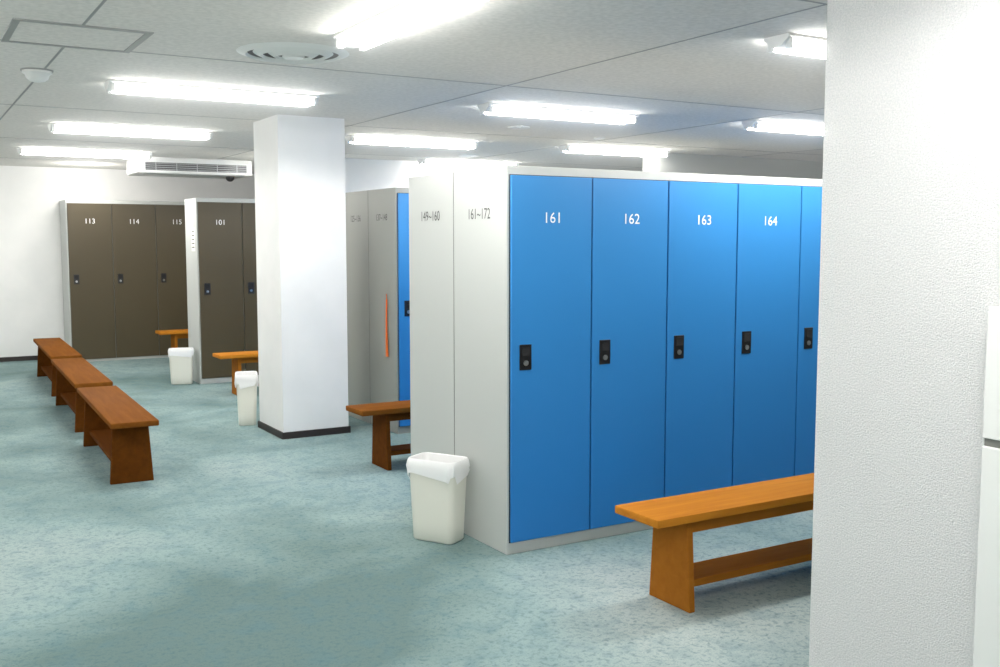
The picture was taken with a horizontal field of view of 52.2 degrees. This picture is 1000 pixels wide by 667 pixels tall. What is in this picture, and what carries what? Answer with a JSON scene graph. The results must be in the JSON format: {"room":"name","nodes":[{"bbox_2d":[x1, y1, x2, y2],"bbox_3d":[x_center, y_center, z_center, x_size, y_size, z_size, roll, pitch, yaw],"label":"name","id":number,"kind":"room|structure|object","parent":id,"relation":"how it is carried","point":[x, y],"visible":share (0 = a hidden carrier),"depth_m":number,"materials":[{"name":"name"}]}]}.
{"room":"locker room","nodes":[
{"label":"locker room","id":0,"kind":"room"},
{"bbox_2d":[0,166,254,356],"bbox_3d":[-3.445,-0.985,13.992,11.200,2.370,0.200,-3,6,-31],"label":"wall","id":1,"kind":"structure","parent":0,"point":[31,288],"depth_m":12.57,"materials":[{"name":"paint"}]},
{"bbox_2d":[0,355,37,361],"bbox_3d":[0.777,0.804,7.013,10.800,0.055,16.340,-3,6,-31],"label":"baseboard","id":2,"kind":"structure","parent":1,"relation":"attached to","point":[19,358],"depth_m":12.51,"materials":[{"name":"black"}]},
{"bbox_2d":[253,114,350,439],"bbox_3d":[-1.527,-0.431,7.823,0.539,2.370,0.594,-3,6,-31],"label":"column","id":3,"kind":"structure","parent":0,"point":[300,199],"depth_m":7.59,"materials":[{"name":"paint"}]},
{"bbox_2d":[0,357,812,666],"bbox_3d":[0.777,0.891,7.021,11.200,0.120,16.740,-3,6,-31],"label":"floor","id":4,"kind":"structure","parent":0,"point":[245,546],"depth_m":4.48,"materials":[{"name":"carpet"}]},
{"bbox_2d":[33,338,81,396],"bbox_3d":[-4.518,0.328,10.387,0.272,0.400,2.000,-3,6,-29],"label":"bench","id":5,"kind":"object","parent":4,"relation":"on","point":[48,348],"visible":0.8,"depth_m":10.35,"materials":[{"name":"brown wood"}]},
{"bbox_2d":[51,358,112,432],"bbox_3d":[-3.502,0.497,8.503,0.272,0.400,1.850,-3,6,-29],"label":"bench","id":6,"kind":"object","parent":4,"relation":"on","point":[72,373],"visible":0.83,"depth_m":8.35,"materials":[{"name":"brown wood"}]},
{"bbox_2d":[77,385,158,484],"bbox_3d":[-2.551,0.654,6.755,0.272,0.400,1.680,-3,6,-29],"label":"bench","id":7,"kind":"object","parent":4,"relation":"on","point":[114,422],"visible":1,"depth_m":6.22,"materials":[{"name":"brown wood"}]},
{"bbox_2d":[59,199,188,361],"bbox_3d":[-2.639,-0.782,14.028,6.204,1.960,0.535,-3,6,-31],"label":"locker","id":8,"kind":"object","parent":4,"relation":"on","point":[124,272],"visible":0.25,"depth_m":12.55,"materials":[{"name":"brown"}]},
{"bbox_2d":[155,329,187,347],"bbox_3d":[-3.329,0.135,12.539,1.700,0.400,0.272,-3,6,-31],"label":"bench","id":9,"kind":"object","parent":4,"relation":"on","point":[181,333],"visible":0.3,"depth_m":12.12,"materials":[{"name":"brown wood"}]},
{"bbox_2d":[168,347,193,384],"bbox_3d":[-3.279,0.335,10.496,0.263,0.365,0.170,-1,5,-16],"label":"waste bin","id":10,"kind":"object","parent":4,"relation":"on","point":[180,359],"visible":1,"depth_m":10.43,"materials":[{"name":"white plastic"}]},
{"bbox_2d":[185,198,258,383],"bbox_3d":[-2.588,-0.474,10.927,1.399,1.900,0.484,-3,6,-31],"label":"locker","id":11,"kind":"object","parent":4,"relation":"on","point":[220,233],"visible":0.47,"depth_m":10.52,"materials":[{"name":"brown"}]},
{"bbox_2d":[213,351,257,394],"bbox_3d":[-1.943,0.357,10.057,1.700,0.400,0.272,-3,6,-31],"label":"bench","id":12,"kind":"object","parent":4,"relation":"on","point":[237,358],"visible":0.27,"depth_m":9.68,"materials":[{"name":"brown wood"}]},
{"bbox_2d":[234,371,258,425],"bbox_3d":[-2.037,0.520,8.206,0.189,0.406,0.293,-1,5,-15],"label":"waste bin","id":13,"kind":"object","parent":4,"relation":"on","point":[246,382],"visible":1,"depth_m":8.09,"materials":[{"name":"white plastic"}]},
{"bbox_2d":[345,187,410,433],"bbox_3d":[1.359,-0.328,9.525,5.581,1.860,1.070,-3,6,-31],"label":"lockers","id":14,"kind":"object","parent":4,"relation":"on","point":[377,220],"visible":0.2,"depth_m":7.94,"materials":[{"name":"grey metal"}]},
{"bbox_2d":[385,294,388,356],"bbox_3d":[-0.867,-0.063,7.800,0.012,0.480,0.044,-3,6,-31],"label":"hanging shoehorn","id":15,"kind":"object","parent":14,"relation":"hanging from","point":[386,334],"visible":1,"depth_m":7.80,"materials":[{"name":"orange plastic"}]},
{"bbox_2d":[346,400,410,470],"bbox_3d":[-0.201,0.637,6.940,1.700,0.400,0.272,-3,6,-31],"label":"bench","id":16,"kind":"object","parent":4,"relation":"on","point":[382,413],"visible":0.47,"depth_m":6.56,"materials":[{"name":"brown wood"}]},
{"bbox_2d":[406,452,469,544],"bbox_3d":[-0.302,0.808,5.004,0.293,0.406,0.189,3,6,29],"label":"waste bin","id":17,"kind":"object","parent":4,"relation":"on","point":[437,480],"visible":1,"depth_m":4.94,"materials":[{"name":"white plastic"}]},
{"bbox_2d":[409,165,821,554],"bbox_3d":[2.168,-0.029,6.531,5.581,1.800,1.070,-3,6,-31],"label":"lockers","id":18,"kind":"object","parent":4,"relation":"on","point":[591,342],"visible":0.62,"depth_m":5.05,"materials":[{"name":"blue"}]},
{"bbox_2d":[615,473,813,612],"bbox_3d":[1.261,0.861,4.440,1.700,0.400,0.272,-3,6,-31],"label":"bench","id":19,"kind":"object","parent":4,"relation":"on","point":[674,575],"visible":0.5,"depth_m":4.16,"materials":[{"name":"brown wood"}]},
{"bbox_2d":[973,307,999,666],"bbox_3d":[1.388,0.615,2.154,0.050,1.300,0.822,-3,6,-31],"label":"cabinet","id":20,"kind":"object","parent":4,"relation":"on","point":[986,648],"visible":1,"depth_m":2.44,"materials":[{"name":"white"}]},
{"bbox_2d":[345,158,479,192],"bbox_3d":[0.449,-0.863,12.629,5.500,2.370,0.150,-3,6,-31],"label":"wall","id":21,"kind":"structure","parent":0,"point":[360,174],"depth_m":11.41,"materials":[{"name":"paint"}]},
{"bbox_2d":[0,0,826,173],"bbox_3d":[0.777,-1.589,6.798,11.200,0.122,16.740,-3,6,-31],"label":"ceiling","id":22,"kind":"structure","parent":0,"point":[692,72],"depth_m":5.73,"materials":[{"name":"paint"}]},
{"bbox_2d":[20,67,53,82],"bbox_3d":[-2.474,-1.376,5.451,0.164,0.064,0.164,-3,6,-31],"label":"smoke detector","id":23,"kind":"object","parent":22,"relation":"attached to","point":[38,75],"visible":1,"depth_m":5.40,"materials":[{"name":"white plastic"}]},
{"bbox_2d":[1,18,153,52],"bbox_3d":[-1.896,-1.325,4.557,0.560,0.006,0.550,-3,6,-31],"label":"frame","id":24,"kind":"object","parent":22,"relation":"in","point":[22,31],"depth_m":4.53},
{"bbox_2d":[17,147,151,159],"bbox_3d":[-4.153,-1.806,10.239,1.250,0.062,0.150,-3,6,-31],"label":"ceiling light","id":25,"kind":"object","parent":22,"relation":"attached to","point":[21,150],"visible":1,"depth_m":10.17,"materials":[{"name":"white plastic"}]},
{"bbox_2d":[48,123,212,140],"bbox_3d":[-2.964,-1.627,8.243,1.250,0.062,0.150,-3,6,-31],"label":"ceiling light","id":26,"kind":"object","parent":22,"relation":"attached to","point":[53,127],"visible":1,"depth_m":8.18,"materials":[{"name":"white plastic"}]},
{"bbox_2d":[127,157,251,178],"bbox_3d":[-3.489,-1.858,11.471,1.240,0.178,0.659,-3,6,-31],"label":"air conditioning unit","id":27,"kind":"object","parent":22,"relation":"attached to","point":[155,166],"visible":0.93,"depth_m":11.22,"materials":[{"name":"white plastic"}]},
{"bbox_2d":[225,177,234,181],"bbox_3d":[-3.060,-1.749,11.561,0.100,0.054,0.100,-3,6,-31],"label":"dome camera","id":28,"kind":"object","parent":27,"relation":"attached to","point":[230,179],"visible":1,"depth_m":11.53,"materials":[{"name":"black plastic"}]},
{"bbox_2d":[104,79,319,107],"bbox_3d":[-1.703,-1.437,6.128,1.250,0.062,0.150,-3,6,-31],"label":"ceiling light","id":29,"kind":"object","parent":22,"relation":"attached to","point":[112,85],"visible":1,"depth_m":6.06,"materials":[{"name":"white plastic"}]},
{"bbox_2d":[236,42,348,63],"bbox_3d":[-1.003,-1.349,4.953,0.540,0.028,0.540,-3,6,-31],"label":"diffuser","id":30,"kind":"object","parent":22,"relation":"attached to","point":[274,52],"depth_m":4.88,"materials":[{"name":"white metal"}]},
{"bbox_2d":[333,0,486,51],"bbox_3d":[-0.358,-1.248,4.027,0.150,0.062,1.250,-3,6,-31],"label":"ceiling light","id":31,"kind":"object","parent":22,"relation":"attached to","point":[407,16],"visible":1,"depth_m":4.05,"materials":[{"name":"white plastic"}]},
{"bbox_2d":[345,135,478,149],"bbox_3d":[-0.771,-1.704,9.111,1.250,0.062,0.150,-3,6,-31],"label":"ceiling light","id":32,"kind":"object","parent":22,"relation":"attached to","point":[356,139],"visible":0.99,"depth_m":9.04,"materials":[{"name":"white plastic"}]},
{"bbox_2d":[417,159,519,167],"bbox_3d":[-0.348,-1.930,11.620,1.250,0.062,0.150,-3,6,-31],"label":"ceiling light","id":33,"kind":"object","parent":22,"relation":"attached to","point":[433,162],"visible":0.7,"depth_m":11.50,"materials":[{"name":"white plastic"}]},
{"bbox_2d":[458,154,478,156],"bbox_3d":[-0.335,-1.883,10.815,0.220,0.014,0.220,-3,6,-31],"label":"disc","id":34,"kind":"object","parent":22,"relation":"attached to","point":[464,155],"visible":1,"depth_m":10.74,"materials":[{"name":"white plastic"}]},
{"bbox_2d":[508,126,529,129],"bbox_3d":[0.150,-1.643,8.148,0.180,0.014,0.180,-3,6,-31],"label":"disc","id":35,"kind":"object","parent":22,"relation":"attached to","point":[509,127],"visible":1,"depth_m":8.10,"materials":[{"name":"white plastic"}]},
{"bbox_2d":[478,103,638,124],"bbox_3d":[0.428,-1.524,7.098,1.250,0.062,0.150,-3,6,-31],"label":"ceiling light","id":36,"kind":"object","parent":22,"relation":"attached to","point":[500,109],"visible":1,"depth_m":7.03,"materials":[{"name":"white plastic"}]},
{"bbox_2d":[594,137,604,139],"bbox_3d":[0.875,-1.718,8.982,0.100,0.014,0.100,-3,6,-31],"label":"disc","id":37,"kind":"object","parent":22,"relation":"attached to","point":[595,138],"visible":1,"depth_m":8.95,"materials":[{"name":"white"}]},
{"bbox_2d":[559,145,669,157],"bbox_3d":[1.137,-1.785,10.007,1.250,0.062,0.150,-3,6,-31],"label":"ceiling light","id":38,"kind":"object","parent":22,"relation":"attached to","point":[564,148],"visible":1,"depth_m":9.93,"materials":[{"name":"white plastic"}]},
{"bbox_2d":[742,120,823,135],"bbox_3d":[2.422,-1.609,8.046,1.250,0.062,0.150,-3,6,-31],"label":"ceiling light","id":39,"kind":"object","parent":22,"relation":"attached to","point":[758,125],"visible":0.56,"depth_m":7.86,"materials":[{"name":"white plastic"}]},
{"bbox_2d":[764,33,825,58],"bbox_3d":[1.766,-1.323,4.854,1.250,0.062,0.150,-3,6,-31],"label":"ceiling light","id":40,"kind":"object","parent":22,"relation":"attached to","point":[787,43],"visible":0.43,"depth_m":4.56,"materials":[{"name":"white plastic"}]},
{"bbox_2d":[643,153,822,178],"bbox_3d":[2.754,-0.743,11.299,2.900,2.370,0.140,-3,6,-31],"label":"wall","id":41,"kind":"structure","parent":0,"point":[675,162],"depth_m":10.98,"materials":[{"name":"grey"}]},
{"bbox_2d":[809,0,999,666],"bbox_3d":[2.203,0.181,1.000,0.205,2.370,4.680,-3,6,-31],"label":"pillar","id":42,"kind":"structure","parent":0,"point":[910,249],"depth_m":2.70,"materials":[{"name":"paint"}]}
]}

